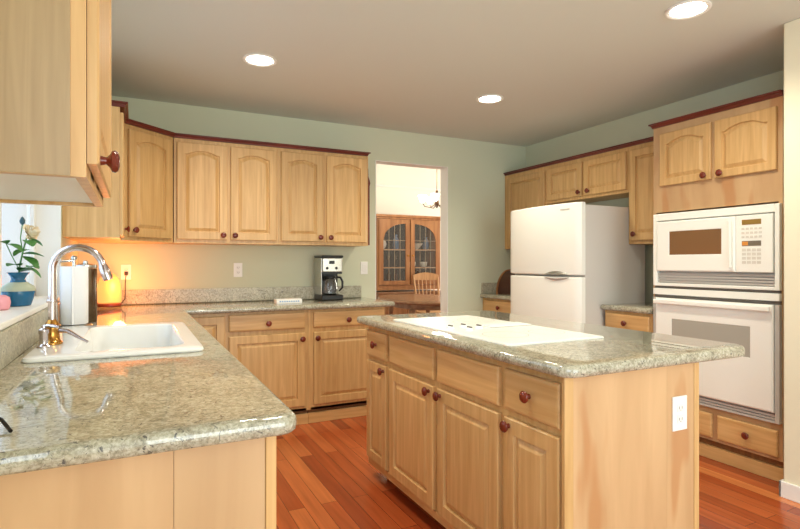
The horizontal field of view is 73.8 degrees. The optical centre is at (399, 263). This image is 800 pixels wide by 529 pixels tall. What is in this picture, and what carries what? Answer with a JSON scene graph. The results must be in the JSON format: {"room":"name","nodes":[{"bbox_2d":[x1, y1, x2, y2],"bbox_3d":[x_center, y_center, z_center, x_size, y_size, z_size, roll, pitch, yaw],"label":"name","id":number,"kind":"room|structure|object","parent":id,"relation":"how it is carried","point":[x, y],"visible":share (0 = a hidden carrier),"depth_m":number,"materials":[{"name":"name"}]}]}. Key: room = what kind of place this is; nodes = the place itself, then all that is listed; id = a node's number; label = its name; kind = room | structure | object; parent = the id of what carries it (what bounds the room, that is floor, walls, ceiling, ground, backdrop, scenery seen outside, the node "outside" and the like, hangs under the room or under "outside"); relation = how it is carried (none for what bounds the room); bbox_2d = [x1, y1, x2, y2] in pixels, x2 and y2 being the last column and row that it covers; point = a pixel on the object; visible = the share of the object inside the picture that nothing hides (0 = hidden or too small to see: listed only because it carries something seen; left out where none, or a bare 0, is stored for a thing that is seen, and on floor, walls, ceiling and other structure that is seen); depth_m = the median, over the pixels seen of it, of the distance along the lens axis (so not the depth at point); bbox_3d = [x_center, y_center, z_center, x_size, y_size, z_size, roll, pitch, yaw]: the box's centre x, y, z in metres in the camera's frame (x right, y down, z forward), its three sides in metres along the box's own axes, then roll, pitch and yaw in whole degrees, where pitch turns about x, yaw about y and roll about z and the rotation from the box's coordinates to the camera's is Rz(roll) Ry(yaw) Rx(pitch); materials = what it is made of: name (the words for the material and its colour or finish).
{"room":"kitchen","nodes":[
{"label":"kitchen","id":0,"kind":"room"},
{"bbox_2d":[61,206,78,265],"bbox_3d":[-0.748,-0.015,0.492,0.160,2.487,7.547,0,0,-26],"label":"wall","id":1,"kind":"structure","parent":0,"point":[64,241],"depth_m":3.27,"materials":[{"name":"yellow paint"}]},
{"bbox_2d":[0,301,59,369],"bbox_3d":[-1.585,0.259,2.376,0.020,0.110,3.426,0,0,-26],"label":"backsplash","id":2,"kind":"structure","parent":1,"relation":"attached to","point":[18,337],"depth_m":1.82,"materials":[{"name":"stone"}]},
{"bbox_2d":[0,203,60,330],"bbox_3d":[-1.565,-0.359,2.131,0.187,1.125,1.810,0,0,-26],"label":"window","id":3,"kind":"structure","parent":1,"relation":"in","point":[47,218],"depth_m":2.72,"materials":[{"name":"white"}]},
{"bbox_2d":[0,295,10,310],"bbox_3d":[-1.535,0.152,2.051,0.060,0.058,0.060,0,0,-26],"label":"candle jar","id":4,"kind":"object","parent":3,"relation":"on","point":[5,302],"visible":0.99,"depth_m":2.04,"materials":[{"name":"pink wax"}]},
{"bbox_2d":[1,272,35,306],"bbox_3d":[-1.615,0.110,2.251,0.127,0.142,0.127,0,0,-26],"label":"flower vase","id":5,"kind":"object","parent":3,"relation":"on","point":[20,292],"visible":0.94,"depth_m":2.22,"materials":[{"name":"blue ceramic"}]},
{"bbox_2d":[0,217,43,277],"bbox_3d":[-1.598,-0.066,2.260,0.109,0.275,0.309,0,0,-7],"label":"rose","id":6,"kind":"object","parent":5,"relation":"in","point":[32,232],"visible":1,"depth_m":2.30,"materials":[{"name":"green plant"}]},
{"bbox_2d":[0,0,119,206],"bbox_3d":[-0.786,-0.537,1.139,0.341,0.770,0.568,0,0,-26],"label":"upper cabinet","id":7,"kind":"object","parent":1,"relation":"attached to","point":[55,55],"visible":1,"depth_m":0.92,"materials":[{"name":"brown wood"}]},
{"bbox_2d":[62,106,129,239],"bbox_3d":[-1.846,-0.536,3.262,0.340,0.772,0.385,0,0,-26],"label":"upper cabinet","id":8,"kind":"object","parent":1,"relation":"attached to","point":[107,222],"visible":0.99,"depth_m":3.12,"materials":[{"name":"brown wood"}]},
{"bbox_2d":[111,100,370,155],"bbox_3d":[-1.210,-0.938,3.991,0.594,0.029,2.396,0,0,43],"label":"crown molding","id":9,"kind":"structure","parent":8,"relation":"on","point":[123,105],"depth_m":4.03,"materials":[{"name":"brown wood"}]},
{"bbox_2d":[79,96,525,311],"bbox_3d":[-0.529,-0.015,4.893,4.555,2.487,0.137,0,0,-26],"label":"wall","id":10,"kind":"structure","parent":0,"point":[477,253],"depth_m":4.80,"materials":[{"name":"green paint"}]},
{"bbox_2d":[70,123,172,243],"bbox_3d":[-1.945,-0.536,3.772,0.619,0.772,0.605,0,0,-26],"label":"upper cabinet","id":11,"kind":"object","parent":10,"relation":"attached to","point":[148,154],"visible":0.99,"depth_m":3.68,"materials":[{"name":"brown wood"}]},
{"bbox_2d":[121,264,130,279],"bbox_3d":[-2.079,0.067,4.040,0.070,0.115,0.008,0,0,-26],"label":"wall outlet","id":12,"kind":"object","parent":10,"relation":"attached to","point":[124,267],"visible":1,"depth_m":4.04,"materials":[{"name":"white plastic"}]},
{"bbox_2d":[172,138,277,245],"bbox_3d":[-1.374,-0.536,4.192,0.766,0.772,0.361,0,0,-26],"label":"upper cabinet","id":13,"kind":"object","parent":10,"relation":"attached to","point":[224,193],"visible":1,"depth_m":4.05,"materials":[{"name":"brown wood"}]},
{"bbox_2d":[97,285,360,304],"bbox_3d":[-1.346,0.258,4.398,2.209,0.110,0.020,0,0,-26],"label":"backsplash","id":14,"kind":"structure","parent":10,"relation":"attached to","point":[150,296],"depth_m":4.34,"materials":[{"name":"stone"}]},
{"bbox_2d":[234,263,241,276],"bbox_3d":[-1.341,0.056,4.407,0.070,0.115,0.008,0,0,-26],"label":"wall outlet","id":15,"kind":"object","parent":10,"relation":"attached to","point":[237,266],"visible":1,"depth_m":4.40,"materials":[{"name":"white plastic"}]},
{"bbox_2d":[270,148,369,246],"bbox_3d":[-0.666,-0.536,4.545,0.812,0.772,0.361,0,0,-26],"label":"upper cabinet","id":16,"kind":"object","parent":10,"relation":"attached to","point":[324,197],"visible":1,"depth_m":4.39,"materials":[{"name":"brown wood"}]},
{"bbox_2d":[361,262,367,273],"bbox_3d":[-0.331,0.044,4.910,0.070,0.115,0.009,0,0,-26],"label":"wall outlet","id":17,"kind":"object","parent":10,"relation":"attached to","point":[364,265],"visible":1,"depth_m":4.91,"materials":[{"name":"white plastic"}]},
{"bbox_2d":[375,160,447,311],"bbox_3d":[0.095,0.133,5.204,0.792,2.190,0.135,0,0,-26],"label":"trim","id":18,"kind":"structure","parent":10,"relation":"attached to","point":[443,170],"depth_m":5.35,"materials":[{"name":"white wood"}]},
{"bbox_2d":[481,283,496,293],"bbox_3d":[1.094,0.258,5.613,0.564,0.110,0.020,0,0,-26],"label":"backsplash","id":19,"kind":"structure","parent":10,"relation":"attached to","point":[486,288],"depth_m":5.51,"materials":[{"name":"stone"}]},
{"bbox_2d":[376,164,439,290],"bbox_3d":[0.249,-0.347,9.369,5.600,3.150,0.150,0,0,-26],"label":"wall","id":20,"kind":"structure","parent":0,"point":[389,200],"depth_m":9.21,"materials":[{"name":"white paint"}]},
{"bbox_2d":[376,184,439,190],"bbox_3d":[0.107,-0.502,9.206,2.000,1.660,0.015,0,0,-26],"label":"trim","id":21,"kind":"structure","parent":20,"relation":"attached to","point":[377,185],"depth_m":9.21,"materials":[{"name":"white wood"}]},
{"bbox_2d":[111,0,799,146],"bbox_3d":[1.764,-1.641,3.895,7.770,0.763,11.400,0,0,-26],"label":"ceiling","id":22,"kind":"structure","parent":0,"point":[559,68],"depth_m":3.23,"materials":[{"name":"white paint"}]},
{"bbox_2d":[242,53,276,66],"bbox_3d":[-0.866,-1.254,3.290,0.208,0.010,0.208,0,0,-26],"label":"recessed light","id":23,"kind":"object","parent":22,"relation":"in","point":[255,59],"visible":1,"depth_m":3.28,"materials":[{"name":"white glass"}]},
{"bbox_2d":[418,169,439,208],"bbox_3d":[0.500,-1.342,7.364,0.504,1.161,0.487,0,0,-26],"label":"chandelier","id":24,"kind":"object","parent":22,"relation":"hanging from","point":[434,196],"visible":0.62,"depth_m":7.31,"materials":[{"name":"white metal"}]},
{"bbox_2d":[476,94,503,103],"bbox_3d":[0.688,-1.254,4.069,0.208,0.010,0.208,0,0,-26],"label":"recessed light","id":25,"kind":"object","parent":22,"relation":"in","point":[491,98],"visible":1,"depth_m":4.05,"materials":[{"name":"white glass"}]},
{"bbox_2d":[665,0,711,19],"bbox_3d":[1.426,-1.254,2.636,0.208,0.010,0.208,0,0,-26],"label":"recessed light","id":26,"kind":"object","parent":22,"relation":"in","point":[687,9],"visible":1,"depth_m":2.63,"materials":[{"name":"white glass"}]},
{"bbox_2d":[276,415,799,528],"bbox_3d":[1.683,1.278,3.855,7.950,0.100,11.400,0,0,-26],"label":"floor","id":27,"kind":"structure","parent":0,"point":[326,479],"depth_m":2.84,"materials":[{"name":"brown wood"}]},
{"bbox_2d":[0,436,275,528],"bbox_3d":[-1.007,0.791,1.956,0.678,0.873,2.140,0,0,-26],"label":"base cabinet","id":28,"kind":"object","parent":27,"relation":"on","point":[232,485],"visible":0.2,"depth_m":1.03,"materials":[{"name":"brown wood"}]},
{"bbox_2d":[0,297,394,475],"bbox_3d":[-0.566,0.334,2.858,2.274,0.040,3.471,0,0,-26],"label":"countertop","id":29,"kind":"structure","parent":28,"relation":"on","point":[73,412],"depth_m":1.21,"materials":[{"name":"stone"}]},
{"bbox_2d":[0,417,12,432],"bbox_3d":[-0.777,0.295,0.950,0.140,0.037,0.136,0,0,-26],"label":"cord","id":30,"kind":"object","parent":29,"relation":"on","point":[5,424],"visible":1,"depth_m":0.99,"materials":[{"name":"black plastic"}]},
{"bbox_2d":[56,255,92,327],"bbox_3d":[-1.604,0.138,2.620,0.164,0.352,0.164,0,0,-26],"label":"paper towel holder","id":31,"kind":"object","parent":29,"relation":"on","point":[73,258],"visible":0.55,"depth_m":2.57,"materials":[{"name":"silver metal"}]},
{"bbox_2d":[60,266,87,324],"bbox_3d":[-1.603,0.157,2.619,0.120,0.282,0.121,0,0,14],"label":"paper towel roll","id":32,"kind":"object","parent":31,"relation":"on","point":[73,279],"visible":1,"depth_m":2.57,"materials":[{"name":"white paper"}]},
{"bbox_2d":[45,244,112,344],"bbox_3d":[-1.195,0.112,1.973,0.231,0.366,0.068,0,0,-19],"label":"faucet","id":33,"kind":"object","parent":29,"relation":"on","point":[54,334],"visible":0.89,"depth_m":1.95,"materials":[{"name":"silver metal"}]},
{"bbox_2d":[76,260,97,322],"bbox_3d":[-1.683,0.149,2.849,0.112,0.330,0.112,0,0,-26],"label":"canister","id":34,"kind":"object","parent":29,"relation":"on","point":[92,273],"visible":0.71,"depth_m":2.83,"materials":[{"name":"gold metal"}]},
{"bbox_2d":[97,272,127,306],"bbox_3d":[-2.117,0.189,3.906,0.160,0.250,0.244,0,0,-10],"label":"table lamp","id":35,"kind":"object","parent":29,"relation":"on","point":[109,293],"visible":0.88,"depth_m":3.81,"materials":[{"name":"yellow glass"}]},
{"bbox_2d":[22,322,203,362],"bbox_3d":[-1.142,0.403,2.185,0.543,0.213,0.926,0,0,-26],"label":"sink","id":36,"kind":"object","parent":29,"relation":"in","point":[140,339],"visible":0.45,"depth_m":2.35,"materials":[{"name":"white ceramic"}]},
{"bbox_2d":[36,324,58,347],"bbox_3d":[-1.242,0.255,1.878,0.069,0.082,0.044,0,0,-26],"label":"soap dispenser","id":37,"kind":"object","parent":36,"relation":"on","point":[43,332],"visible":1,"depth_m":1.86,"materials":[{"name":"silver metal"}]},
{"bbox_2d":[274,298,301,303],"bbox_3d":[-0.881,0.297,4.191,0.200,0.034,0.091,0,0,-26],"label":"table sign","id":38,"kind":"object","parent":29,"relation":"on","point":[286,300],"visible":0.98,"depth_m":4.15,"materials":[{"name":"white plastic"}]},
{"bbox_2d":[314,255,342,300],"bbox_3d":[-0.617,0.124,4.591,0.190,0.381,0.250,0,0,-24],"label":"coffee maker","id":39,"kind":"object","parent":29,"relation":"on","point":[324,265],"visible":0.91,"depth_m":4.50,"materials":[{"name":"black plastic"}]},
{"bbox_2d":[323,276,343,294],"bbox_3d":[-0.575,0.186,4.537,0.164,0.160,0.124,0,0,-26],"label":"carafe","id":40,"kind":"object","parent":39,"relation":"on","point":[330,284],"visible":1,"depth_m":4.49,"materials":[{"name":"clear glass"}]},
{"bbox_2d":[190,313,226,348],"bbox_3d":[-1.497,0.791,3.993,0.296,0.873,0.609,0,0,-26],"label":"base cabinet","id":41,"kind":"object","parent":27,"relation":"on","point":[215,324],"visible":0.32,"depth_m":3.76,"materials":[{"name":"brown wood"}]},
{"bbox_2d":[227,310,308,424],"bbox_3d":[-1.088,0.791,4.179,0.600,0.873,0.641,0,0,-26],"label":"base cabinet","id":42,"kind":"object","parent":27,"relation":"on","point":[273,346],"visible":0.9,"depth_m":3.95,"materials":[{"name":"brown wood"}]},
{"bbox_2d":[307,307,384,422],"bbox_3d":[-0.532,0.791,4.455,0.640,0.873,0.641,0,0,-26],"label":"base cabinet","id":43,"kind":"object","parent":27,"relation":"on","point":[338,356],"visible":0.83,"depth_m":4.16,"materials":[{"name":"brown wood"}]},
{"bbox_2d":[376,214,439,314],"bbox_3d":[0.076,0.228,8.752,1.210,2.000,0.520,0,0,-26],"label":"china cabinet","id":44,"kind":"object","parent":27,"relation":"on","point":[407,246],"visible":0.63,"depth_m":8.53,"materials":[{"name":"brown wood"}]},
{"bbox_2d":[378,294,439,314],"bbox_3d":[0.284,0.848,7.236,1.130,0.760,1.840,0,0,-15],"label":"dining table","id":45,"kind":"object","parent":27,"relation":"on","point":[414,302],"visible":0.34,"depth_m":6.78,"materials":[{"name":"brown wood"}]},
{"bbox_2d":[413,272,439,312],"bbox_3d":[0.499,0.689,8.362,0.450,1.082,0.525,0,0,-21],"label":"dining chair","id":46,"kind":"object","parent":27,"relation":"on","point":[426,276],"visible":0.47,"depth_m":8.56,"materials":[{"name":"brown wood"}]},
{"bbox_2d":[483,298,510,312],"bbox_3d":[1.232,0.791,5.324,0.616,0.873,0.660,0,0,-26],"label":"base cabinet","id":47,"kind":"object","parent":27,"relation":"on","point":[498,305],"visible":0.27,"depth_m":5.25,"materials":[{"name":"brown wood"}]},
{"bbox_2d":[480,293,510,299],"bbox_3d":[1.241,0.334,5.325,0.599,0.040,0.666,0,0,-26],"label":"countertop","id":48,"kind":"structure","parent":47,"relation":"on","point":[488,295],"depth_m":5.29,"materials":[{"name":"stone"}]},
{"bbox_2d":[496,269,514,294],"bbox_3d":[1.212,0.189,5.463,0.320,0.250,0.320,0,0,-26],"label":"bread box","id":49,"kind":"object","parent":48,"relation":"on","point":[503,286],"visible":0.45,"depth_m":5.47,"materials":[{"name":"brown wood"}]},
{"bbox_2d":[367,326,698,528],"bbox_3d":[0.434,0.791,2.516,0.684,0.873,1.603,0,0,-26],"label":"kitchen island","id":50,"kind":"object","parent":27,"relation":"on","point":[475,441],"visible":0.95,"depth_m":1.91,"materials":[{"name":"brown wood"}]},
{"bbox_2d":[357,310,744,377],"bbox_3d":[0.540,0.334,2.595,0.950,0.040,1.745,0,0,-26],"label":"island countertop","id":51,"kind":"structure","parent":50,"relation":"on","point":[620,349],"depth_m":2.01,"materials":[{"name":"stone"}]},
{"bbox_2d":[393,315,603,345],"bbox_3d":[0.410,0.302,2.572,0.503,0.024,1.020,0,0,-26],"label":"cooktop","id":52,"kind":"object","parent":51,"relation":"in","point":[507,333],"visible":1,"depth_m":2.42,"materials":[{"name":"white"}]},
{"bbox_2d":[480,322,530,327],"bbox_3d":[0.515,0.302,2.616,0.255,0.007,0.107,0,0,-26],"label":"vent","id":53,"kind":"object","parent":52,"relation":"attached to","point":[509,324],"depth_m":2.59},
{"bbox_2d":[672,395,686,431],"bbox_3d":[1.000,0.536,1.902,0.076,0.122,0.008,0,0,-26],"label":"wall outlet","id":54,"kind":"object","parent":50,"relation":"attached to","point":[679,403],"visible":1,"depth_m":1.90,"materials":[{"name":"white plastic"}]},
{"bbox_2d":[677,403,683,411],"bbox_3d":[1.001,0.516,1.899,0.034,0.028,0.002,0,0,-26],"label":"socket","id":55,"kind":"object","parent":54,"relation":"attached to","point":[680,406],"depth_m":1.90,"materials":[{"name":"white plastic"}]},
{"bbox_2d":[677,415,683,423],"bbox_3d":[1.001,0.556,1.899,0.034,0.028,0.002,0,0,-26],"label":"socket","id":56,"kind":"object","parent":54,"relation":"attached to","point":[680,418],"depth_m":1.90,"materials":[{"name":"white plastic"}]},
{"bbox_2d":[511,202,644,325],"bbox_3d":[1.469,0.383,4.516,0.784,1.690,0.845,0,0,-26],"label":"refrigerator","id":57,"kind":"object","parent":27,"relation":"on","point":[569,260],"visible":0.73,"depth_m":4.17,"materials":[{"name":"white metal"}]},
{"bbox_2d":[605,310,652,332],"bbox_3d":[1.892,0.791,3.999,0.616,0.873,0.418,0,0,-26],"label":"base cabinet","id":58,"kind":"object","parent":27,"relation":"on","point":[617,319],"visible":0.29,"depth_m":3.85,"materials":[{"name":"brown wood"}]},
{"bbox_2d":[601,302,652,313],"bbox_3d":[1.897,0.334,4.007,0.599,0.040,0.428,0,0,-26],"label":"countertop","id":59,"kind":"structure","parent":58,"relation":"on","point":[645,307],"depth_m":3.90,"materials":[{"name":"stone"}]},
{"bbox_2d":[654,96,783,481],"bbox_3d":[2.172,0.148,3.444,0.608,2.160,0.825,0,0,-26],"label":"tall cabinet","id":60,"kind":"object","parent":27,"relation":"on","point":[734,157],"visible":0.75,"depth_m":3.21,"materials":[{"name":"brown wood"}]},
{"bbox_2d":[503,89,783,175],"bbox_3d":[1.734,-0.944,4.351,0.576,0.041,2.842,0,0,-26],"label":"crown molding","id":61,"kind":"structure","parent":60,"relation":"attached to","point":[777,93],"depth_m":3.57,"materials":[{"name":"brown wood"}]},
{"bbox_2d":[653,286,781,424],"bbox_3d":[2.141,0.525,3.419,0.574,0.741,0.803,0,0,-26],"label":"oven","id":62,"kind":"object","parent":60,"relation":"in","point":[749,385],"visible":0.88,"depth_m":3.15,"materials":[{"name":"white metal"}]},
{"bbox_2d":[653,203,781,290],"bbox_3d":[2.124,-0.090,3.410,0.512,0.487,0.803,0,0,-26],"label":"microwave oven","id":63,"kind":"object","parent":60,"relation":"in","point":[733,247],"visible":1,"depth_m":3.24,"materials":[{"name":"white"}]},
{"bbox_2d":[526,70,783,301],"bbox_3d":[2.083,-0.015,4.475,0.150,2.487,2.940,0,0,-26],"label":"wall","id":64,"kind":"structure","parent":0,"point":[634,127],"depth_m":4.45,"materials":[{"name":"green paint"}]},
{"bbox_2d":[505,166,553,248],"bbox_3d":[1.355,-0.536,5.396,0.331,0.772,0.640,0,0,-26],"label":"upper cabinet","id":65,"kind":"object","parent":64,"relation":"attached to","point":[526,189],"visible":0.38,"depth_m":5.33,"materials":[{"name":"brown wood"}]},
{"bbox_2d":[547,147,628,204],"bbox_3d":[1.706,-0.742,4.690,0.331,0.360,0.935,0,0,-26],"label":"upper cabinet","id":66,"kind":"object","parent":64,"relation":"attached to","point":[603,176],"visible":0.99,"depth_m":4.57,"materials":[{"name":"brown wood"}]},
{"bbox_2d":[629,141,653,244],"bbox_3d":[2.014,-0.536,4.073,0.331,0.772,0.440,0,0,-26],"label":"upper cabinet","id":67,"kind":"object","parent":64,"relation":"attached to","point":[641,156],"visible":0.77,"depth_m":4.09,"materials":[{"name":"brown wood"}]},
{"bbox_2d":[784,18,799,485],"bbox_3d":[3.459,-0.015,0.945,0.935,2.487,4.607,0,0,-26],"label":"wall","id":68,"kind":"structure","parent":0,"point":[791,29],"depth_m":2.76,"materials":[{"name":"beige paint"}]},
{"bbox_2d":[779,479,799,503],"bbox_3d":[3.074,1.185,0.766,0.114,0.085,4.611,0,0,-26],"label":"baseboard","id":69,"kind":"structure","parent":68,"relation":"attached to","point":[789,491],"depth_m":2.76,"materials":[{"name":"white wood"}]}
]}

